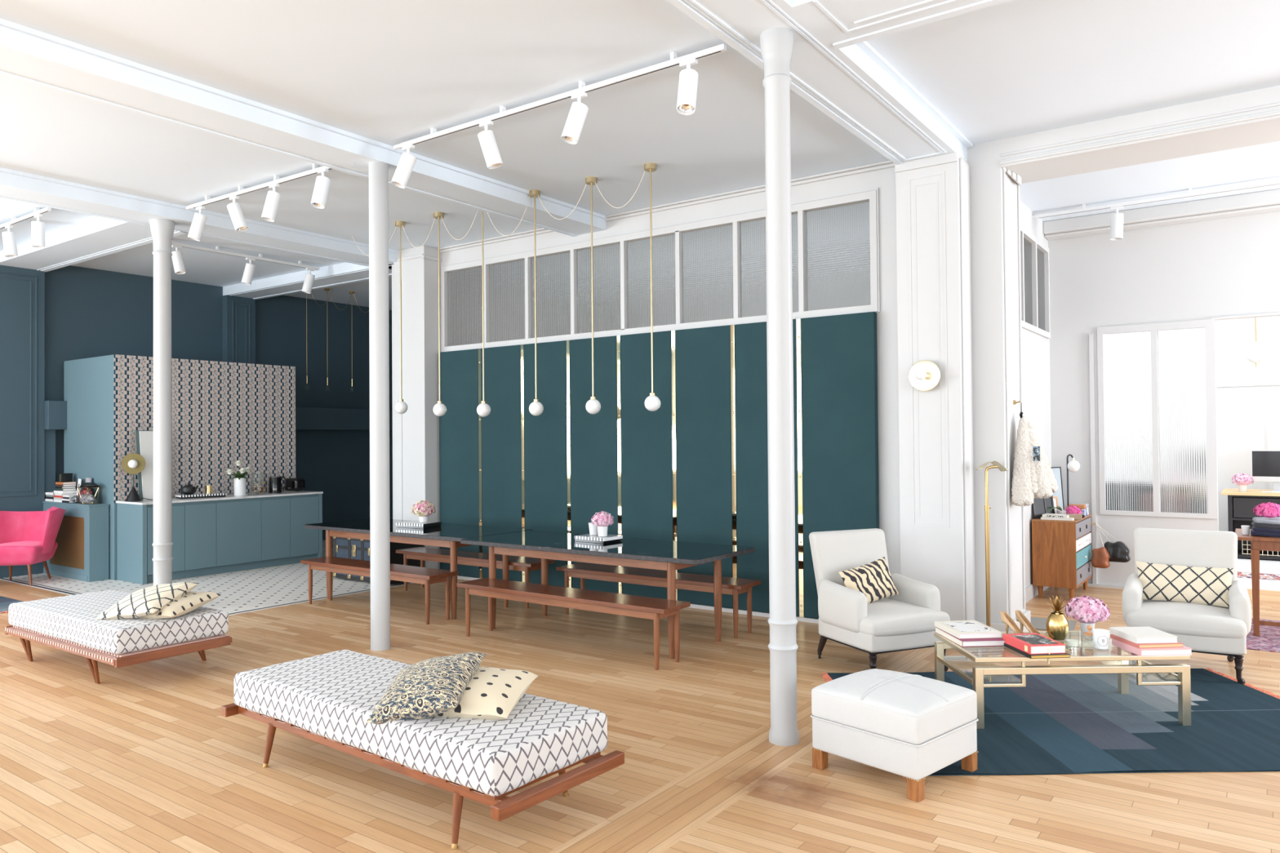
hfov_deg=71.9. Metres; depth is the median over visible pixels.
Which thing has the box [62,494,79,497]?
book
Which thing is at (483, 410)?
globe pendant
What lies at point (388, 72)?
ceiling
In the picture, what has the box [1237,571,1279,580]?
shaggy rug
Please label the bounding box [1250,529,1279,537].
jeans
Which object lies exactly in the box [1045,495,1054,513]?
picture frame
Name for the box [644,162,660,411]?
globe pendant
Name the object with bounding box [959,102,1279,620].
trim
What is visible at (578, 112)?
spotlight
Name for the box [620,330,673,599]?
fabric panel
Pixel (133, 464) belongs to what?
table lamp
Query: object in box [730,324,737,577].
strip
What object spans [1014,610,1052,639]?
shoe
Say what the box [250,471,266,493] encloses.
glass jar
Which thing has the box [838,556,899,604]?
cushion
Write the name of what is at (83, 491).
scarf
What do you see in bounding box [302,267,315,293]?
spotlight
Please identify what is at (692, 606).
baseboard
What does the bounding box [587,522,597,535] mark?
beaker
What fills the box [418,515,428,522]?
flower pot
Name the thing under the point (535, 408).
globe pendant
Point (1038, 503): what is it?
picture
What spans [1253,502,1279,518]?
hydrangea
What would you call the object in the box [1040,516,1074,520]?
book
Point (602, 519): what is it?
hydrangea
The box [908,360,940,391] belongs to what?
wall lamp
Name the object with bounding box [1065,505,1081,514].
hydrangea
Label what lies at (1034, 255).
window
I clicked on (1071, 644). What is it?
tumbler
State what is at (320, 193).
spotlight
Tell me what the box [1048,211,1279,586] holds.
wall
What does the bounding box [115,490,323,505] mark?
countertop
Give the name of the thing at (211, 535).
kitchen cabinet
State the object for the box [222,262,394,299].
ceiling beam
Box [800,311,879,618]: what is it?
fabric panel
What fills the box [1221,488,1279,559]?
desk
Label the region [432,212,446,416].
globe pendant
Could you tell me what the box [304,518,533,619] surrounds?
dining table
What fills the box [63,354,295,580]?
wall
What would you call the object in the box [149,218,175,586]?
column
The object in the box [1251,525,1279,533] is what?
jeans
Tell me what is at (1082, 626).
flower pot
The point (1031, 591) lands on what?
baseboard
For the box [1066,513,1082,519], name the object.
trinket box
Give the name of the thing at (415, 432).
column
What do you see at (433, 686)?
patterned cushion
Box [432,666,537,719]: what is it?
cushion
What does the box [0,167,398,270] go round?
ceiling beam
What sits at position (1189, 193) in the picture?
ceiling track
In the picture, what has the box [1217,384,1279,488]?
trim
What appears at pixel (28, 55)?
ceiling beam
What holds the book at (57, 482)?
on the book at (56, 485)
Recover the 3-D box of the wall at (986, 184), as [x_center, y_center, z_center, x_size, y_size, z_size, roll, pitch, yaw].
[2.946,-0.253,7.481,12.920,4.120,0.650,-1,-1,36]
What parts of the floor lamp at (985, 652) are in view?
arm, lamp shade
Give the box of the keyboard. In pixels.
[1262,491,1279,493]
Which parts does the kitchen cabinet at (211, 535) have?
door, door, door, door, door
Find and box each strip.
[478,348,482,578]
[520,344,524,582]
[566,340,571,587]
[616,335,622,594]
[671,330,677,600]
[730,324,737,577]
[795,318,804,617]
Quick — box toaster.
[284,477,304,491]
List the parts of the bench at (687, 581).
leg, leg, seat, leg, leg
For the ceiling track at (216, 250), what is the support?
attached to the ceiling
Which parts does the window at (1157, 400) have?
pane, pane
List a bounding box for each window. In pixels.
[441,187,879,351]
[1020,224,1050,338]
[1097,312,1279,519]
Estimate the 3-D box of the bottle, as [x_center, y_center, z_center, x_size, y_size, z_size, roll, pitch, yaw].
[2.748,1.267,5.390,0.068,0.106,0.068,-1,-1,36]
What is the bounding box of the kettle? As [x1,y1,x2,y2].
[268,475,286,493]
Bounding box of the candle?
[204,485,212,493]
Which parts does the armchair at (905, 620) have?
leg, armrest, backrest, leg, seat rail, seat, armrest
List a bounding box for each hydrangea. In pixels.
[410,500,435,516]
[591,511,613,526]
[1063,595,1111,623]
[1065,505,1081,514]
[1231,472,1253,484]
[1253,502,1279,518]
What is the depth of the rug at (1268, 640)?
7.15 m
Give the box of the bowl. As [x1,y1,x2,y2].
[1056,510,1066,514]
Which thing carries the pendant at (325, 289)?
hanging from the ceiling
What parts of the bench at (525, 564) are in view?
leg, leg, seat, leg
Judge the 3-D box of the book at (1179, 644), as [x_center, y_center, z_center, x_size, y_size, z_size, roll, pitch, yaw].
[2.995,1.268,5.220,0.270,0.022,0.270,0,-1,-4]
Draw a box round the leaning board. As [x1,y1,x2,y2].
[134,430,153,500]
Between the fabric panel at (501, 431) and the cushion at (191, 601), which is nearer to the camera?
the cushion at (191, 601)
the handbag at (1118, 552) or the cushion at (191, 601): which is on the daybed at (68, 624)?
the cushion at (191, 601)
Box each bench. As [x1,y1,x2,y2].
[300,556,458,624]
[395,546,554,608]
[457,577,690,670]
[555,562,760,638]
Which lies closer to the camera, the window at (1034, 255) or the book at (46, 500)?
the window at (1034, 255)
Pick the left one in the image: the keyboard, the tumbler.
the tumbler
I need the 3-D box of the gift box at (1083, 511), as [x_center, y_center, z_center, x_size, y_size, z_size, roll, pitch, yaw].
[4.632,0.913,9.358,0.170,0.084,0.100,-1,-1,36]
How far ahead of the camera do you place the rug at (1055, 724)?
5.04 m
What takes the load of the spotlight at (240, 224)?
hanging from the ceiling track at (241, 191)
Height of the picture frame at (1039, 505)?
0.220 m
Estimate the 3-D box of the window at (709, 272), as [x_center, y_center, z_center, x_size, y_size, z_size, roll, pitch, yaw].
[-0.170,-1.506,9.380,5.611,1.091,0.091,-1,-1,36]
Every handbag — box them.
[1090,524,1110,568]
[1096,524,1130,562]
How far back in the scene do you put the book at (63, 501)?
11.09 m
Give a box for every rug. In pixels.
[0,596,22,613]
[820,667,1279,777]
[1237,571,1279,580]
[1245,617,1279,653]
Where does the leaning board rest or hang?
on the kitchen cabinet at (211, 535)
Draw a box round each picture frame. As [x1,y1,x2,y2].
[1031,497,1047,518]
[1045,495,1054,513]
[1053,496,1058,513]
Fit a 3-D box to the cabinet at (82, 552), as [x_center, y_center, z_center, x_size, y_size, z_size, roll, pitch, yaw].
[-7.136,1.426,11.141,1.350,0.930,0.238,-1,-1,36]
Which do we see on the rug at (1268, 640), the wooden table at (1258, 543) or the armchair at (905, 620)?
the wooden table at (1258, 543)
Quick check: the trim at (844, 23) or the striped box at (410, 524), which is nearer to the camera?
the trim at (844, 23)
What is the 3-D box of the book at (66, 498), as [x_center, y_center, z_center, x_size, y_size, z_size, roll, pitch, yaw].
[-7.184,0.902,11.173,0.190,0.026,0.160,-1,-1,38]
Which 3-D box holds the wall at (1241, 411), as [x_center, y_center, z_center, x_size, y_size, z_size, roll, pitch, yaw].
[8.275,-0.258,10.435,7.700,4.120,4.600,-1,-1,36]
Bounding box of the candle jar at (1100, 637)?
[1092,628,1109,649]
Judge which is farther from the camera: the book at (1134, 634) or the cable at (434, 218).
the cable at (434, 218)
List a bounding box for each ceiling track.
[0,207,51,229]
[171,238,319,270]
[186,164,332,209]
[393,43,726,149]
[1032,179,1279,218]
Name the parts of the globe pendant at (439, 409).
rod, globe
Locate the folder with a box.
[85,477,91,489]
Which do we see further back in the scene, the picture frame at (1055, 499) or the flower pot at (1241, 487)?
the flower pot at (1241, 487)
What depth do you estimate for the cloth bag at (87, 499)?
10.80 m
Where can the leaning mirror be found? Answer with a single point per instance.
(1056, 470)
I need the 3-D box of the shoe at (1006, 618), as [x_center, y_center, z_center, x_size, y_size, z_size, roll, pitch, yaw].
[2.375,1.251,5.526,0.084,0.152,0.239,0,-1,-40]
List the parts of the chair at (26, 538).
leg, seat, leg, backrest, leg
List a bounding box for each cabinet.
[42,501,110,582]
[115,490,323,584]
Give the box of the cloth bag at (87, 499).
[80,493,95,503]
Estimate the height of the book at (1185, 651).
0.038 m
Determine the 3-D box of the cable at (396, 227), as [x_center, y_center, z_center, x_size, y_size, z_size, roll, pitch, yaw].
[-2.985,-2.045,9.895,0.785,0.285,0.007,-1,-1,36]
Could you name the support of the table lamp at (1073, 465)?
on the sideboard
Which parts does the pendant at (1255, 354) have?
rod, globe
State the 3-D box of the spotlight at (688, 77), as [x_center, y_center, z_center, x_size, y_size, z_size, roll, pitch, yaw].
[0.290,-2.077,5.389,0.116,0.334,0.176,-1,-1,22]
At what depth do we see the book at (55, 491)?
11.25 m
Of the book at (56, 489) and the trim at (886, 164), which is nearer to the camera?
the trim at (886, 164)
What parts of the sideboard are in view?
leg, leg, drawer, drawer, drawer, drawer, leg, drawer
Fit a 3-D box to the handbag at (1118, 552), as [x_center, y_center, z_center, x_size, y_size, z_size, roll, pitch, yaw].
[5.061,1.247,9.442,0.325,0.399,0.173,-1,-1,36]
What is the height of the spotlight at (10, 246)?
0.332 m
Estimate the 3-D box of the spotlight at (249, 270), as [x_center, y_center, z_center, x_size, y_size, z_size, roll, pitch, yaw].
[-4.938,-1.955,11.126,0.171,0.334,0.116,0,-1,-12]
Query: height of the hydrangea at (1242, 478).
0.220 m
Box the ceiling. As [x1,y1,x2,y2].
[0,0,1279,310]
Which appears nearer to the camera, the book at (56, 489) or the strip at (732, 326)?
the strip at (732, 326)
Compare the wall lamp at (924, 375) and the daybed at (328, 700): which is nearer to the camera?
the daybed at (328, 700)
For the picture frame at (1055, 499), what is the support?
on the sideboard
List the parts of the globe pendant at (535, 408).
rod, globe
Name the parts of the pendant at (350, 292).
rod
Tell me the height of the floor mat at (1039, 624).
0.012 m
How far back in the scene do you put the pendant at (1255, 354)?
10.65 m
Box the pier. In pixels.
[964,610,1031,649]
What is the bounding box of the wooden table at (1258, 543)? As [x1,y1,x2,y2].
[1235,528,1279,636]
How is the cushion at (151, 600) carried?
on the daybed at (68, 624)
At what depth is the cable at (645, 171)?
7.85 m
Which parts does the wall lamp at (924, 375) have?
bulb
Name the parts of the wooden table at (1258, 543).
leg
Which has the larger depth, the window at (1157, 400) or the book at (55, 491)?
the book at (55, 491)
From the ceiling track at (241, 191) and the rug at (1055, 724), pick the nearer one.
the rug at (1055, 724)
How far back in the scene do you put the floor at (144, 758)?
4.44 m
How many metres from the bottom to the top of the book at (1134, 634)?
0.036 m
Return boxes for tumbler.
[1065,639,1079,649]
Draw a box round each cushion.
[94,582,199,619]
[138,591,222,619]
[365,652,486,724]
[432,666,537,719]
[811,668,977,745]
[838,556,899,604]
[1135,560,1235,607]
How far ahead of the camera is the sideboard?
8.98 m
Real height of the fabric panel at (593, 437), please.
2.731 m
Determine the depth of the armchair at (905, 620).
6.38 m
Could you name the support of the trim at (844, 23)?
attached to the ceiling
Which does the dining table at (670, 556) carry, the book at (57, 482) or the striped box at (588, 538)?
the striped box at (588, 538)
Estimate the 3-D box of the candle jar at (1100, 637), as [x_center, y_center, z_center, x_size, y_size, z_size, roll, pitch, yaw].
[2.740,1.265,5.242,0.090,0.106,0.091,-1,-1,36]
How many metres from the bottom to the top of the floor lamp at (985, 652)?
1.483 m
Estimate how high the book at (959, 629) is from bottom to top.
0.033 m
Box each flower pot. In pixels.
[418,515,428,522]
[597,526,608,536]
[1080,622,1094,637]
[1237,484,1247,491]
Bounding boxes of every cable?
[351,226,396,256]
[402,217,435,248]
[440,209,478,239]
[487,196,530,235]
[537,184,586,219]
[595,170,645,208]
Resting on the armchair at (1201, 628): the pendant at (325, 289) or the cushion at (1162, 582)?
the cushion at (1162, 582)
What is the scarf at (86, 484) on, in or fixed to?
on the scarf at (83, 491)
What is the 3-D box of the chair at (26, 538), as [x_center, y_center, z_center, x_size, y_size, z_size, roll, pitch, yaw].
[-7.504,1.431,10.695,0.968,0.922,0.740,0,-1,-10]
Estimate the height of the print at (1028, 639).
0.001 m
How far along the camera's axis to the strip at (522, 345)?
10.08 m
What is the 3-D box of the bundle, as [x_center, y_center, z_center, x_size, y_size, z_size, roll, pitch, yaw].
[-7.077,0.913,11.057,0.154,0.092,0.078,-1,-1,36]
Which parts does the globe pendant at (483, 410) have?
rod, globe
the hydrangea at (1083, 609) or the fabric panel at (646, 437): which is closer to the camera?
the hydrangea at (1083, 609)
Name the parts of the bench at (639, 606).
leg, leg, seat, leg, leg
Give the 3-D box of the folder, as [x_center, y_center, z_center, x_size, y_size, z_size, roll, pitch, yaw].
[-6.970,0.803,11.129,0.160,0.311,0.047,-1,-1,42]
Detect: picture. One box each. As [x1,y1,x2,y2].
[1034,498,1045,516]
[1053,498,1057,513]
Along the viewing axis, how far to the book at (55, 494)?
11.26 m
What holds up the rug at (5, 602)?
on the floor at (144, 758)
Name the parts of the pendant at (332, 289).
rod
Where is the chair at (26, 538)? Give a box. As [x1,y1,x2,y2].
[0,506,65,586]
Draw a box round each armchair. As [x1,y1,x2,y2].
[808,528,950,671]
[1121,528,1251,684]
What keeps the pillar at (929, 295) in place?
attached to the wall at (986, 184)
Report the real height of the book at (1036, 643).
0.104 m
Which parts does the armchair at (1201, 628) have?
armrest, leg, backrest, seat, seat rail, leg, armrest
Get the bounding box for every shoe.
[1000,611,1023,634]
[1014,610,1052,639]
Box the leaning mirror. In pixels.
[1050,466,1064,510]
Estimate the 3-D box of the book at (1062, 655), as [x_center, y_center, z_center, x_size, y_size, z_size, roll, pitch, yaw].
[2.324,1.312,5.184,0.235,0.018,0.330,0,-1,-5]
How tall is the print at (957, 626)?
0.001 m
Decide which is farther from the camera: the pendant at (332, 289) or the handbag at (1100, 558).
the pendant at (332, 289)
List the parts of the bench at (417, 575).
leg, leg, seat, leg, leg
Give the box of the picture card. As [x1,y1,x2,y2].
[76,479,81,494]
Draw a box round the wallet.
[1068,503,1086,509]
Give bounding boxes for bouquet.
[225,460,251,479]
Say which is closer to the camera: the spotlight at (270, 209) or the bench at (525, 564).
the spotlight at (270, 209)
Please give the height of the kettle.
0.235 m
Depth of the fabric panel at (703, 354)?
8.66 m
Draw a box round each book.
[44,492,54,494]
[44,496,53,499]
[44,498,53,502]
[53,490,76,493]
[53,499,62,502]
[54,493,76,495]
[55,481,76,484]
[55,484,75,486]
[55,488,76,491]
[56,485,75,488]
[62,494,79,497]
[62,496,80,499]
[62,500,80,502]
[934,620,1002,639]
[935,626,1004,647]
[1002,632,1066,664]
[1004,643,1070,658]
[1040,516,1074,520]
[1042,513,1069,518]
[1109,626,1177,643]
[1110,634,1183,648]
[1111,638,1192,656]
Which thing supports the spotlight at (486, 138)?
hanging from the ceiling track at (674, 61)
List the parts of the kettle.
handle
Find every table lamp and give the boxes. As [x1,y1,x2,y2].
[121,453,150,502]
[1064,453,1079,510]
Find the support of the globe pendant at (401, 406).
hanging from the ceiling
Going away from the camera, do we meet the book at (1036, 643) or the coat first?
the book at (1036, 643)
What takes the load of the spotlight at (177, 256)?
hanging from the ceiling track at (216, 250)
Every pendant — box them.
[306,288,333,390]
[324,288,351,391]
[349,291,368,388]
[394,220,408,413]
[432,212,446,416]
[476,210,490,417]
[528,189,543,416]
[585,176,600,414]
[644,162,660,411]
[1240,317,1274,369]
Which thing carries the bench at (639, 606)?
on the floor at (144, 758)
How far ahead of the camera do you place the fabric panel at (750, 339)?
8.34 m
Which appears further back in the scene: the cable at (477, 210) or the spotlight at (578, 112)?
the cable at (477, 210)
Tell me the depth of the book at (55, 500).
11.24 m
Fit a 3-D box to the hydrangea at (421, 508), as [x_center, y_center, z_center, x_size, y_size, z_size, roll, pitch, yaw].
[-2.235,0.869,9.101,0.256,0.219,0.246,-1,-1,36]
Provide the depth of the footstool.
4.27 m
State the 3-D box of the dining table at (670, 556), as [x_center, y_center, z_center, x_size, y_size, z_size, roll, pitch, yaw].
[-0.333,1.393,7.568,2.522,0.785,0.932,-1,-1,36]
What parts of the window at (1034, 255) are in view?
pane, pane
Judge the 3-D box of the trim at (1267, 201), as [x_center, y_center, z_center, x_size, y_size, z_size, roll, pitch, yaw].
[7.246,-2.256,8.062,6.550,0.170,0.280,-1,-1,36]
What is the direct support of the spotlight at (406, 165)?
hanging from the ceiling track at (674, 61)
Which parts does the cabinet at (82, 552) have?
panel, frame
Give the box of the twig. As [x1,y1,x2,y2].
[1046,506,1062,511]
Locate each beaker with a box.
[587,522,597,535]
[1240,525,1249,534]
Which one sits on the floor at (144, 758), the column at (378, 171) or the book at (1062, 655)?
the column at (378, 171)
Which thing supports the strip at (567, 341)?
on the baseboard at (692, 606)
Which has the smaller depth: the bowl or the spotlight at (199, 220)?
the spotlight at (199, 220)
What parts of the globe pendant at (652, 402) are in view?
rod, globe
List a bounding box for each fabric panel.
[439,348,482,577]
[480,344,524,582]
[524,340,571,586]
[569,335,618,593]
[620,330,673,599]
[675,324,733,608]
[734,319,799,616]
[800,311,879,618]
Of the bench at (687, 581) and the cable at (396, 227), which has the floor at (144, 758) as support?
the bench at (687, 581)
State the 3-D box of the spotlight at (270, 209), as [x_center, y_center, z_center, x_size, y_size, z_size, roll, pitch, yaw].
[-3.313,-2.012,7.928,0.170,0.334,0.116,0,-1,-24]
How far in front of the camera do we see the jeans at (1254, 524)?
7.29 m
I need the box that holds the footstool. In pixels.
[810,668,978,802]
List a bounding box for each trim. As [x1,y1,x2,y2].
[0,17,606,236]
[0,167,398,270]
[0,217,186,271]
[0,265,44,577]
[44,400,392,496]
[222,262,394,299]
[222,294,255,364]
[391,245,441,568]
[437,227,553,253]
[604,160,894,221]
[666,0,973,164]
[791,0,1010,48]
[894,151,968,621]
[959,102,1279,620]
[1043,188,1279,240]
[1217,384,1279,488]
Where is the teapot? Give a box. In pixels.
[180,482,198,494]
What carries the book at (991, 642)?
on the coffee table at (1122, 668)
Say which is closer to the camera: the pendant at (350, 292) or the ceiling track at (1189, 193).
the ceiling track at (1189, 193)
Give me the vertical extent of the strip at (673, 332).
2.729 m
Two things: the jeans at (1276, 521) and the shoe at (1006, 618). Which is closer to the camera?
the shoe at (1006, 618)
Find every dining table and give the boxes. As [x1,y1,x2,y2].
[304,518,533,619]
[460,530,755,659]
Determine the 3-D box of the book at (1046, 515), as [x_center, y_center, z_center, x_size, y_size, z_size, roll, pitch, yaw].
[4.288,0.918,9.076,0.240,0.026,0.170,-1,-1,38]
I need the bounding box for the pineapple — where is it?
[1045,595,1068,640]
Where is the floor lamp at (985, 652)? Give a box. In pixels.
[972,460,1008,657]
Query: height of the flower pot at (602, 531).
0.090 m
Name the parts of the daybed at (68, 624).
leg, rail, leg, mattress, leg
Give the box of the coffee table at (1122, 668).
[933,630,1191,728]
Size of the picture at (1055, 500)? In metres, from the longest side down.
0.174 x 0.124 x 0.006 m
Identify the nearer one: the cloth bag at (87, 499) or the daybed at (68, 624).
the daybed at (68, 624)
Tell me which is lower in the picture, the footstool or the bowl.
the footstool
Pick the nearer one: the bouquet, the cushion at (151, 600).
the cushion at (151, 600)
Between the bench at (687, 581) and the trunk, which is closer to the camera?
the bench at (687, 581)
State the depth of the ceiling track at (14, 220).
9.07 m
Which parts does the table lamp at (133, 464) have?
bulb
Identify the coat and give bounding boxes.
[1011,402,1058,506]
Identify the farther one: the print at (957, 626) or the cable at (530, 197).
the cable at (530, 197)
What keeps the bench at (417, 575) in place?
on the floor at (144, 758)
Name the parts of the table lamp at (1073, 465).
stem, globe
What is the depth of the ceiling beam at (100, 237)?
10.04 m
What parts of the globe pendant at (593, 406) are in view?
rod, globe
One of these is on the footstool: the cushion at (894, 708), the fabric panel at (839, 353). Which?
the cushion at (894, 708)
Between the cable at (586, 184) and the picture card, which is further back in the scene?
the picture card
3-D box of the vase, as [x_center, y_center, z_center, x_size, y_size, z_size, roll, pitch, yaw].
[-5.287,0.796,11.659,0.148,0.235,0.148,-1,-1,36]
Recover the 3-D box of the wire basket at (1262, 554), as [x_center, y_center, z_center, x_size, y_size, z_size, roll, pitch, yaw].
[8.481,1.580,11.483,1.061,0.242,0.007,-1,-1,36]
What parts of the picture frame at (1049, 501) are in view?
frame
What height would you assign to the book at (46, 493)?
0.028 m
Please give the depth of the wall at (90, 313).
14.22 m
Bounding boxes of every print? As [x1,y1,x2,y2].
[944,622,993,631]
[1011,635,1059,644]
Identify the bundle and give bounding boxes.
[71,495,79,502]
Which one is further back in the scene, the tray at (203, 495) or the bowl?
the tray at (203, 495)
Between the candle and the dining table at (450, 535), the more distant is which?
the candle
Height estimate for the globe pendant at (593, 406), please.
2.166 m
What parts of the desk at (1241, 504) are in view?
drawer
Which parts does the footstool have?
leg, leg, leg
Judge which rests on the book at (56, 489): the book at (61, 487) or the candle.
the book at (61, 487)
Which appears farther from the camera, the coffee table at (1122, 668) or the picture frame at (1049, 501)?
the picture frame at (1049, 501)
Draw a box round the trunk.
[332,536,424,584]
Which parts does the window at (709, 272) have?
pane, pane, pane, pane, pane, pane, pane, pane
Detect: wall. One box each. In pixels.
[44,265,392,540]
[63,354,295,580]
[440,84,1279,623]
[1019,200,1106,587]
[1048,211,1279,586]
[1116,315,1279,531]
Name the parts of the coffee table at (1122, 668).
leg, rail, leg, long rail, frame, long rail, leg, rail, leg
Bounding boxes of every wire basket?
[77,486,99,503]
[1241,540,1279,556]
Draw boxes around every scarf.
[78,488,93,495]
[80,482,98,488]
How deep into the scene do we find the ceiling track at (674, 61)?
5.94 m
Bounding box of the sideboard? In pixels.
[1031,514,1096,600]
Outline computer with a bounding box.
[1251,450,1279,491]
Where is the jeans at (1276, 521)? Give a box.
[1252,517,1279,524]
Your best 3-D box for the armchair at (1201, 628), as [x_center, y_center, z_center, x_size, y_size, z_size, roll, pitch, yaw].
[3.927,1.256,6.358,0.774,0.955,0.826,-1,-1,32]
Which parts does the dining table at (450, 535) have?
leg, leg, leg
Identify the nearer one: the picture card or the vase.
the picture card
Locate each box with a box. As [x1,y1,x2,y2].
[59,473,72,482]
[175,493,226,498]
[395,520,441,528]
[574,533,622,543]
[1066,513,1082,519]
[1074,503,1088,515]
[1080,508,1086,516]
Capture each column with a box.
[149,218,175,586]
[368,160,390,650]
[760,26,799,746]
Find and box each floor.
[0,539,413,615]
[0,557,1279,852]
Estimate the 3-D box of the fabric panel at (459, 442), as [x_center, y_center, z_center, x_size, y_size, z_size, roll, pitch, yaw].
[-2.181,0.441,10.720,0.694,2.731,0.068,-1,-1,36]
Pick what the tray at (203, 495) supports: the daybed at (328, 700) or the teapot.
the teapot
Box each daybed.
[4,589,231,684]
[221,649,624,848]
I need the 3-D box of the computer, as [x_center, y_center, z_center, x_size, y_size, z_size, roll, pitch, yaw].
[8.596,0.598,11.822,0.650,0.550,0.180,-1,-1,39]
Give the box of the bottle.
[1083,625,1093,641]
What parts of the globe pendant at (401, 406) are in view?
rod, globe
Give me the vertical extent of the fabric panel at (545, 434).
2.731 m
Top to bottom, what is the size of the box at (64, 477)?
0.110 m
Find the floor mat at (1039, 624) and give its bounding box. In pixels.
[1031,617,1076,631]
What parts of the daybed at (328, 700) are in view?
leg, rail, mattress, leg, leg, rail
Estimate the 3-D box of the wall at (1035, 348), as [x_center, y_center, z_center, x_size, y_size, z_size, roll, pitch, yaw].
[5.201,-0.226,10.867,0.101,4.120,7.481,-1,-1,36]
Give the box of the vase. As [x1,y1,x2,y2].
[234,477,246,496]
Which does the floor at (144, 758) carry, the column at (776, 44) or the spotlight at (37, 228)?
the column at (776, 44)
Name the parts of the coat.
panel, panel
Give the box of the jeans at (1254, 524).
[1251,521,1279,529]
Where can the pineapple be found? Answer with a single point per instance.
(1057, 624)
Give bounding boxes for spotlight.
[1,224,17,257]
[31,213,44,248]
[171,244,186,274]
[187,205,207,240]
[226,195,248,231]
[241,257,255,284]
[261,182,281,222]
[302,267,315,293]
[311,168,330,208]
[391,144,417,188]
[477,120,502,168]
[560,91,588,144]
[676,57,698,115]
[1110,205,1123,239]
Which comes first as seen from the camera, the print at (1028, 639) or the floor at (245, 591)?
the print at (1028, 639)
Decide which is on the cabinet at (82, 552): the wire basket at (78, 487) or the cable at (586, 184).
the wire basket at (78, 487)
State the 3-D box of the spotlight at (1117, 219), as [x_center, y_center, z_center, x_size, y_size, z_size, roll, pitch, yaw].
[4.846,-2.068,8.966,0.126,0.329,0.123,-1,-1,36]
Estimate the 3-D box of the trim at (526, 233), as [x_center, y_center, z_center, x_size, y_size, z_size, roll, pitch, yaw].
[-1.620,-2.211,10.370,2.190,0.050,0.060,-1,-1,36]
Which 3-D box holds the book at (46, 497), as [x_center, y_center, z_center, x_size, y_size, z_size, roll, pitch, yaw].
[-7.598,0.923,11.488,0.260,0.028,0.190,-1,-1,34]
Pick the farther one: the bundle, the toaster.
the toaster
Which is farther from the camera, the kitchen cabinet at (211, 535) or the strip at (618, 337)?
the kitchen cabinet at (211, 535)
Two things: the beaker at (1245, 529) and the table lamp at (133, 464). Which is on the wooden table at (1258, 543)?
the beaker at (1245, 529)
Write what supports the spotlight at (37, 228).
hanging from the ceiling track at (14, 220)
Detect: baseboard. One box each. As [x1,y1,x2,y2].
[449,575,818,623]
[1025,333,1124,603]

